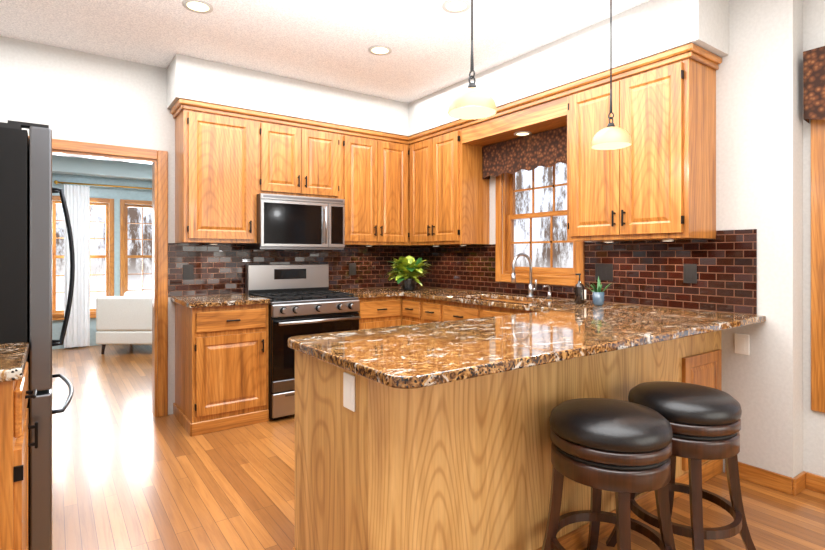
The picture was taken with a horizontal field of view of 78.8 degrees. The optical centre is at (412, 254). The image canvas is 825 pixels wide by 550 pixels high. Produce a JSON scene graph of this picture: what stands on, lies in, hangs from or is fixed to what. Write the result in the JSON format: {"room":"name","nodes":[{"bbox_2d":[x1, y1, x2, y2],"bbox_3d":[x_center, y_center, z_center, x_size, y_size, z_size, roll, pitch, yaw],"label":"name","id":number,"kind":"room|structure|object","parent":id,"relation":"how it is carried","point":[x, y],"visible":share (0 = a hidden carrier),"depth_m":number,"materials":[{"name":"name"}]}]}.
{"room":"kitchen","nodes":[
{"label":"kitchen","id":0,"kind":"room"},
{"bbox_2d":[52,173,151,348],"bbox_3d":[-2.184,-0.025,4.000,4.340,2.600,0.020,0,0,-36],"label":"wall","id":1,"kind":"structure","parent":0,"point":[116,194],"depth_m":3.89,"materials":[{"name":"paint"}]},
{"bbox_2d":[52,195,151,320],"bbox_3d":[-4.261,0.039,7.237,1.634,1.684,0.110,0,0,-36],"label":"window","id":2,"kind":"structure","parent":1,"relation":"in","point":[108,204],"depth_m":7.17,"materials":[{"name":"brown wood"}]},
{"bbox_2d":[54,180,151,189],"bbox_3d":[-4.086,-0.975,7.260,1.795,0.050,0.124,0,0,-36],"label":"curtain rod","id":3,"kind":"object","parent":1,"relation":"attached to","point":[56,182],"visible":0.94,"depth_m":7.01,"materials":[{"name":"gold metal"}]},
{"bbox_2d":[64,185,89,347],"bbox_3d":[-4.582,0.152,6.859,0.293,2.205,0.050,0,0,-36],"label":"sheer curtain","id":4,"kind":"object","parent":3,"relation":"hanging from","point":[77,197],"visible":0.96,"depth_m":6.87,"materials":[{"name":"white fabric"}]},
{"bbox_2d":[174,99,257,243],"bbox_3d":[-1.583,-0.631,4.054,0.552,1.068,0.348,0,0,-36],"label":"upper cabinet","id":5,"kind":"object","parent":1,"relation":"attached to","point":[216,146],"depth_m":3.90,"materials":[{"name":"brown wood"}]},
{"bbox_2d":[258,111,341,198],"bbox_3d":[-1.049,-0.831,4.437,0.762,0.668,0.348,0,0,-36],"label":"upper cabinet","id":6,"kind":"object","parent":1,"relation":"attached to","point":[297,156],"depth_m":4.28,"materials":[{"name":"brown wood"}]},
{"bbox_2d":[245,193,344,249],"bbox_3d":[-1.014,-0.271,4.387,0.756,0.448,0.453,0,0,-36],"label":"microwave","id":7,"kind":"object","parent":6,"relation":"attached to","point":[287,222],"visible":1,"depth_m":4.21,"materials":[{"name":"silver metal"}]},
{"bbox_2d":[342,126,409,245],"bbox_3d":[-0.430,-0.631,4.881,0.762,1.068,0.348,0,0,-36],"label":"upper cabinet","id":8,"kind":"object","parent":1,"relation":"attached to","point":[375,164],"depth_m":4.73,"materials":[{"name":"brown wood"}]},
{"bbox_2d":[52,155,151,180],"bbox_3d":[-3.329,-1.245,5.598,4.100,0.280,3.950,0,0,-36],"label":"ceiling","id":9,"kind":"structure","parent":0,"point":[69,165],"depth_m":6.90,"materials":[{"name":"grey paint"}]},
{"bbox_2d":[0,36,382,414],"bbox_3d":[-1.636,-0.105,4.307,4.290,2.761,0.120,0,0,-36],"label":"wall","id":10,"kind":"structure","parent":0,"point":[68,94],"depth_m":3.71,"materials":[{"name":"paint"}]},
{"bbox_2d":[28,136,167,416],"bbox_3d":[-2.426,0.225,3.741,1.075,2.100,0.160,0,0,-36],"label":"door frame","id":11,"kind":"structure","parent":10,"relation":"attached to","point":[159,162],"depth_m":3.96,"materials":[{"name":"brown wood"}]},
{"bbox_2d":[168,243,416,296],"bbox_3d":[-0.952,0.130,4.718,2.458,0.450,0.006,0,0,-36],"label":"backsplash","id":12,"kind":"structure","parent":10,"relation":"attached to","point":[219,269],"depth_m":4.40,"materials":[{"name":"brick"}]},
{"bbox_2d":[183,265,193,278],"bbox_3d":[-1.823,0.138,4.084,0.080,0.120,0.008,0,0,-36],"label":"electrical outlet","id":13,"kind":"object","parent":12,"relation":"attached to","point":[188,271],"visible":1,"depth_m":4.08,"materials":[{"name":"black plastic"}]},
{"bbox_2d":[349,263,355,274],"bbox_3d":[-0.593,0.139,4.965,0.080,0.120,0.008,0,0,-36],"label":"electrical outlet","id":14,"kind":"object","parent":12,"relation":"attached to","point":[352,268],"visible":1,"depth_m":4.96,"materials":[{"name":"black plastic"}]},
{"bbox_2d":[0,0,649,103],"bbox_3d":[0.342,-1.516,1.960,4.770,0.060,6.240,0,0,-36],"label":"ceiling","id":15,"kind":"structure","parent":0,"point":[329,43],"depth_m":3.37,"materials":[{"name":"white paint"}]},
{"bbox_2d":[182,0,212,13],"bbox_3d":[-1.279,-1.482,2.994,0.169,0.005,0.169,0,0,-42],"label":"recessed light","id":16,"kind":"object","parent":15,"relation":"in","point":[197,6],"depth_m":2.99,"materials":[{"name":"grey"}]},
{"bbox_2d":[368,45,391,54],"bbox_3d":[-0.236,-1.482,3.639,0.169,0.005,0.169,0,0,30],"label":"recessed light","id":17,"kind":"object","parent":15,"relation":"in","point":[378,49],"depth_m":3.64,"materials":[{"name":"grey"}]},
{"bbox_2d":[167,0,728,136],"bbox_3d":[-0.057,-1.325,3.463,2.464,0.319,3.089,0,0,-36],"label":"soffit beam","id":18,"kind":"structure","parent":15,"relation":"attached to","point":[647,29],"depth_m":3.78,"materials":[{"name":"paint"}]},
{"bbox_2d":[442,0,470,12],"bbox_3d":[0.261,-1.482,2.990,0.169,0.005,0.169,0,0,-42],"label":"recessed light","id":19,"kind":"object","parent":15,"relation":"in","point":[448,6],"depth_m":2.99,"materials":[{"name":"grey"}]},
{"bbox_2d":[448,0,496,119],"bbox_3d":[0.246,-1.036,2.076,0.200,0.898,0.200,0,0,-36],"label":"pendant light","id":20,"kind":"object","parent":15,"relation":"hanging from","point":[471,101],"visible":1,"depth_m":2.06,"materials":[{"name":"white glass"}]},
{"bbox_2d":[514,131,531,135],"bbox_3d":[0.875,-0.962,3.989,0.138,0.005,0.138,0,0,-45],"label":"recessed light","id":21,"kind":"object","parent":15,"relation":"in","point":[524,133],"depth_m":3.97,"materials":[{"name":"grey"}]},
{"bbox_2d":[591,0,631,149],"bbox_3d":[1.048,-1.030,2.650,0.200,0.910,0.200,0,0,-36],"label":"pendant light","id":22,"kind":"object","parent":15,"relation":"hanging from","point":[610,136],"visible":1,"depth_m":2.64,"materials":[{"name":"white glass"}]},
{"bbox_2d":[52,344,824,549],"bbox_3d":[-1.321,1.305,3.524,5.650,0.060,10.720,0,0,-36],"label":"floor","id":23,"kind":"structure","parent":0,"point":[130,471],"depth_m":2.77,"materials":[{"name":"brown wood"}]},
{"bbox_2d":[0,361,37,549],"bbox_3d":[-1.572,0.823,1.542,0.668,0.904,0.550,0,0,-36],"label":"base cabinet","id":24,"kind":"object","parent":23,"relation":"on","point":[14,426],"visible":0.96,"depth_m":1.51,"materials":[{"name":"brown wood"}]},
{"bbox_2d":[0,342,28,381],"bbox_3d":[-1.615,0.352,1.507,0.722,0.035,0.573,0,0,-36],"label":"countertop","id":25,"kind":"structure","parent":24,"relation":"on","point":[13,357],"depth_m":1.61,"materials":[{"name":"stone"}]},
{"bbox_2d":[0,120,74,549],"bbox_3d":[-1.985,0.379,2.160,0.881,1.792,0.910,0,0,-36],"label":"fridge","id":26,"kind":"object","parent":23,"relation":"on","point":[27,189],"visible":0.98,"depth_m":1.97,"materials":[{"name":"black metal"}]},
{"bbox_2d":[96,291,151,353],"bbox_3d":[-3.653,0.879,6.799,0.800,0.796,0.780,0,0,0],"label":"armchair","id":27,"kind":"object","parent":23,"relation":"on","point":[126,318],"visible":0.71,"depth_m":6.41,"materials":[{"name":"white fabric"}]},
{"bbox_2d":[173,303,268,435],"bbox_3d":[-1.502,0.823,3.940,0.550,0.904,0.628,0,0,-36],"label":"base cabinet","id":28,"kind":"object","parent":23,"relation":"on","point":[221,367],"depth_m":3.69,"materials":[{"name":"brown wood"}]},
{"bbox_2d":[171,294,269,307],"bbox_3d":[-1.510,0.352,3.923,0.580,0.035,0.648,0,0,-36],"label":"countertop","id":29,"kind":"structure","parent":28,"relation":"on","point":[228,299],"depth_m":3.78,"materials":[{"name":"brown stone"}]},
{"bbox_2d":[245,264,360,419],"bbox_3d":[-0.927,0.680,4.266,0.756,1.190,0.733,0,0,-36],"label":"range","id":30,"kind":"object","parent":23,"relation":"on","point":[304,300],"visible":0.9,"depth_m":4.03,"materials":[{"name":"silver metal"}]},
{"bbox_2d":[358,296,400,329],"bbox_3d":[-0.461,0.823,4.686,0.480,0.904,0.628,0,0,-36],"label":"base cabinet","id":31,"kind":"object","parent":23,"relation":"on","point":[376,312],"depth_m":4.43,"materials":[{"name":"brown wood"}]},
{"bbox_2d":[329,288,398,297],"bbox_3d":[-0.479,0.352,4.658,0.419,0.035,0.653,0,0,-36],"label":"countertop","id":32,"kind":"structure","parent":31,"relation":"on","point":[363,292],"depth_m":4.49,"materials":[{"name":"brown stone"}]},
{"bbox_2d":[383,286,765,331],"bbox_3d":[0.727,0.352,3.910,0.669,0.035,3.274,0,0,-36],"label":"countertop","id":33,"kind":"structure","parent":31,"relation":"on","point":[719,320],"depth_m":3.40,"materials":[{"name":"brown stone"}]},
{"bbox_2d":[386,256,431,290],"bbox_3d":[-0.032,0.169,4.773,0.445,0.330,0.520,0,0,-36],"label":"pothos plant","id":34,"kind":"object","parent":33,"relation":"on","point":[409,270],"visible":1,"depth_m":4.69,"materials":[{"name":"green plant"}]},
{"bbox_2d":[511,253,550,298],"bbox_3d":[0.918,0.159,3.888,0.251,0.350,0.231,0,0,-36],"label":"faucet","id":35,"kind":"object","parent":33,"relation":"on","point":[531,289],"visible":1,"depth_m":3.96,"materials":[{"name":"silver metal"}]},
{"bbox_2d":[575,273,585,303],"bbox_3d":[1.150,0.231,3.461,0.072,0.207,0.064,0,0,-36],"label":"soap bottle","id":36,"kind":"object","parent":33,"relation":"on","point":[580,294],"visible":1,"depth_m":3.44,"materials":[{"name":"black glass"}]},
{"bbox_2d":[585,276,613,305],"bbox_3d":[1.236,0.236,3.325,0.186,0.196,0.207,0,0,-36],"label":"potted plant","id":37,"kind":"object","parent":33,"relation":"on","point":[597,297],"visible":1,"depth_m":3.30,"materials":[{"name":"blue glass"}]},
{"bbox_2d":[293,350,512,549],"bbox_3d":[-0.061,0.823,1.979,0.621,0.904,0.599,0,0,-36],"label":"peninsula end panel","id":38,"kind":"object","parent":23,"relation":"on","point":[465,464],"depth_m":1.74,"materials":[{"name":"brown wood"}]},
{"bbox_2d":[343,372,354,411],"bbox_3d":[-0.208,0.448,1.645,0.008,0.115,0.075,0,0,-36],"label":"electrical outlet","id":39,"kind":"object","parent":38,"relation":"attached to","point":[349,391],"depth_m":1.64,"materials":[{"name":"white plastic"}]},
{"bbox_2d":[288,306,710,388],"bbox_3d":[0.437,0.352,2.220,1.770,0.035,0.863,0,0,-36],"label":"countertop","id":40,"kind":"structure","parent":38,"relation":"on","point":[546,331],"depth_m":1.94,"materials":[{"name":"brown stone"}]},
{"bbox_2d":[401,296,416,325],"bbox_3d":[0.237,0.823,4.627,0.626,0.904,0.320,0,0,-36],"label":"base cabinet","id":41,"kind":"object","parent":23,"relation":"on","point":[408,304],"depth_m":4.47,"materials":[{"name":"brown wood"}]},
{"bbox_2d":[417,298,440,323],"bbox_3d":[0.411,0.823,4.383,0.626,0.904,0.280,0,0,-36],"label":"base cabinet","id":42,"kind":"object","parent":23,"relation":"on","point":[428,310],"depth_m":4.24,"materials":[{"name":"brown wood"}]},
{"bbox_2d":[441,298,503,321],"bbox_3d":[0.624,0.823,4.086,0.626,0.904,0.450,0,0,-36],"label":"base cabinet","id":43,"kind":"object","parent":23,"relation":"on","point":[450,311],"depth_m":3.95,"materials":[{"name":"brown wood"}]},
{"bbox_2d":[477,300,533,317],"bbox_3d":[0.886,0.823,3.721,0.626,0.904,0.450,0,0,-36],"label":"base cabinet","id":44,"kind":"object","parent":23,"relation":"on","point":[482,311],"depth_m":3.64,"materials":[{"name":"brown wood"}]},
{"bbox_2d":[513,353,604,549],"bbox_3d":[0.427,0.823,2.329,0.580,0.904,0.599,0,0,-36],"label":"peninsula panel","id":45,"kind":"object","parent":23,"relation":"on","point":[537,390],"depth_m":2.03,"materials":[{"name":"brown wood"}]},
{"bbox_2d":[541,398,675,549],"bbox_3d":[0.730,0.920,1.869,0.452,0.710,0.452,0,0,-38],"label":"stool","id":46,"kind":"object","parent":23,"relation":"on","point":[621,449],"visible":1,"depth_m":1.74,"materials":[{"name":"brown wood"}]},
{"bbox_2d":[605,341,664,536],"bbox_3d":[0.891,0.823,2.660,0.560,0.904,0.599,0,0,-36],"label":"base cabinet","id":47,"kind":"object","parent":23,"relation":"on","point":[627,368],"depth_m":2.40,"materials":[{"name":"brown wood"}]},
{"bbox_2d":[606,381,755,549],"bbox_3d":[1.149,0.920,2.138,0.452,0.710,0.452,0,0,-31],"label":"stool","id":48,"kind":"object","parent":23,"relation":"on","point":[705,422],"visible":0.79,"depth_m":1.97,"materials":[{"name":"brown wood"}]},
{"bbox_2d":[665,330,722,498],"bbox_3d":[1.388,0.823,3.004,0.648,0.904,0.620,0,0,-36],"label":"base cabinet","id":49,"kind":"object","parent":23,"relation":"on","point":[695,359],"depth_m":2.75,"materials":[{"name":"brown wood"}]},
{"bbox_2d":[579,302,590,305],"bbox_3d":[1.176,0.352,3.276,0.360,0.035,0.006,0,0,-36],"label":"countertop","id":50,"kind":"structure","parent":49,"relation":"on","point":[585,303],"depth_m":3.40,"materials":[{"name":"brown stone"}]},
{"bbox_2d":[434,0,800,477],"bbox_3d":[1.084,-0.105,4.091,0.120,2.761,3.400,0,0,-36],"label":"wall","id":51,"kind":"structure","parent":0,"point":[758,129],"depth_m":2.78,"materials":[{"name":"paint"}]},
{"bbox_2d":[410,119,489,245],"bbox_3d":[0.324,-0.631,4.747,0.348,1.068,0.787,0,0,-36],"label":"upper cabinet","id":52,"kind":"object","parent":51,"relation":"attached to","point":[449,194],"depth_m":4.48,"materials":[{"name":"brown wood"}]},
{"bbox_2d":[482,126,566,178],"bbox_3d":[0.967,-0.817,4.058,0.106,0.287,1.067,0,0,-36],"label":"valance","id":53,"kind":"object","parent":51,"relation":"attached to","point":[548,148],"visible":0.67,"depth_m":4.05,"materials":[{"name":"fabric"}]},
{"bbox_2d":[496,165,584,285],"bbox_3d":[1.053,-0.330,4.115,0.142,1.130,0.906,0,0,-36],"label":"window","id":54,"kind":"structure","parent":51,"relation":"in","point":[551,275],"depth_m":4.22,"materials":[{"name":"brown wood"}]},
{"bbox_2d":[417,229,756,314],"bbox_3d":[0.986,0.095,4.117,0.006,0.479,3.224,0,0,-36],"label":"backsplash","id":55,"kind":"structure","parent":51,"relation":"attached to","point":[648,273],"depth_m":3.30,"materials":[{"name":"brick"}]},
{"bbox_2d":[595,263,612,280],"bbox_3d":[1.364,0.121,3.576,0.008,0.120,0.140,0,0,-36],"label":"electrical outlet","id":56,"kind":"object","parent":55,"relation":"attached to","point":[603,271],"visible":1,"depth_m":3.57,"materials":[{"name":"black plastic"}]},
{"bbox_2d":[683,264,696,283],"bbox_3d":[1.710,0.114,3.094,0.008,0.120,0.080,0,0,-36],"label":"electrical outlet","id":57,"kind":"object","parent":55,"relation":"attached to","point":[689,273],"visible":1,"depth_m":3.09,"materials":[{"name":"black plastic"}]},
{"bbox_2d":[562,43,717,241],"bbox_3d":[1.425,-0.631,3.211,0.348,1.068,0.813,0,0,-36],"label":"upper cabinet","id":58,"kind":"object","parent":51,"relation":"attached to","point":[656,180],"depth_m":2.97,"materials":[{"name":"brown wood"}]},
{"bbox_2d":[209,239,673,245],"bbox_3d":[-0.027,-0.090,3.547,2.044,0.012,2.714,0,0,-36],"label":"lights","id":59,"kind":"object","parent":58,"relation":"attached to","point":[466,244],"visible":0.98,"depth_m":4.02,"materials":[{"name":"grey"}]},
{"bbox_2d":[735,333,748,354],"bbox_3d":[1.881,0.509,2.868,0.008,0.115,0.075,0,0,-36],"label":"electrical outlet","id":60,"kind":"object","parent":51,"relation":"attached to","point":[741,343],"depth_m":2.86,"materials":[{"name":"white plastic"}]},
{"bbox_2d":[725,461,798,495],"bbox_3d":[1.928,1.230,2.795,0.015,0.090,0.341,0,0,-36],"label":"baseboard","id":61,"kind":"structure","parent":51,"relation":"attached to","point":[798,483],"depth_m":2.75,"materials":[{"name":"brown wood"}]},
{"bbox_2d":[801,0,824,476],"bbox_3d":[2.906,-0.105,1.780,0.150,2.761,2.720,0,0,-36],"label":"wall","id":62,"kind":"structure","parent":0,"point":[813,422],"depth_m":2.75,"materials":[{"name":"paint"}]},
{"bbox_2d":[799,471,824,493],"bbox_3d":[2.898,1.230,1.700,0.015,0.090,2.599,0,0,-36],"label":"baseboard","id":63,"kind":"structure","parent":62,"relation":"attached to","point":[807,480],"depth_m":2.71,"materials":[{"name":"brown wood"}]},
{"bbox_2d":[803,46,824,122],"bbox_3d":[2.583,-0.894,2.059,0.106,0.382,1.590,0,0,-36],"label":"valance","id":64,"kind":"object","parent":62,"relation":"attached to","point":[813,84],"visible":1,"depth_m":2.64,"materials":[{"name":"fabric"}]},
{"bbox_2d":[811,119,824,412],"bbox_3d":[2.661,0.052,2.129,0.142,1.575,1.545,0,0,-36],"label":"window","id":65,"kind":"structure","parent":62,"relation":"in","point":[817,265],"depth_m":2.69,"materials":[{"name":"brown wood"}]},
{"label":"outside","id":66,"kind":"structure","parent":0,"visible":0},
{"bbox_2d":[56,204,151,309],"bbox_3d":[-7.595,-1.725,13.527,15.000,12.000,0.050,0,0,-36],"label":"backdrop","id":67,"kind":"structure","parent":66,"point":[97,265],"depth_m":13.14,"materials":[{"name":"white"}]},
{"bbox_2d":[514,163,572,267],"bbox_3d":[6.630,-1.725,8.310,0.050,12.000,15.000,0,0,-36],"label":"window glass","id":68,"kind":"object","parent":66,"point":[562,255],"depth_m":12.87,"materials":[{"name":"clear glass"}]}
]}

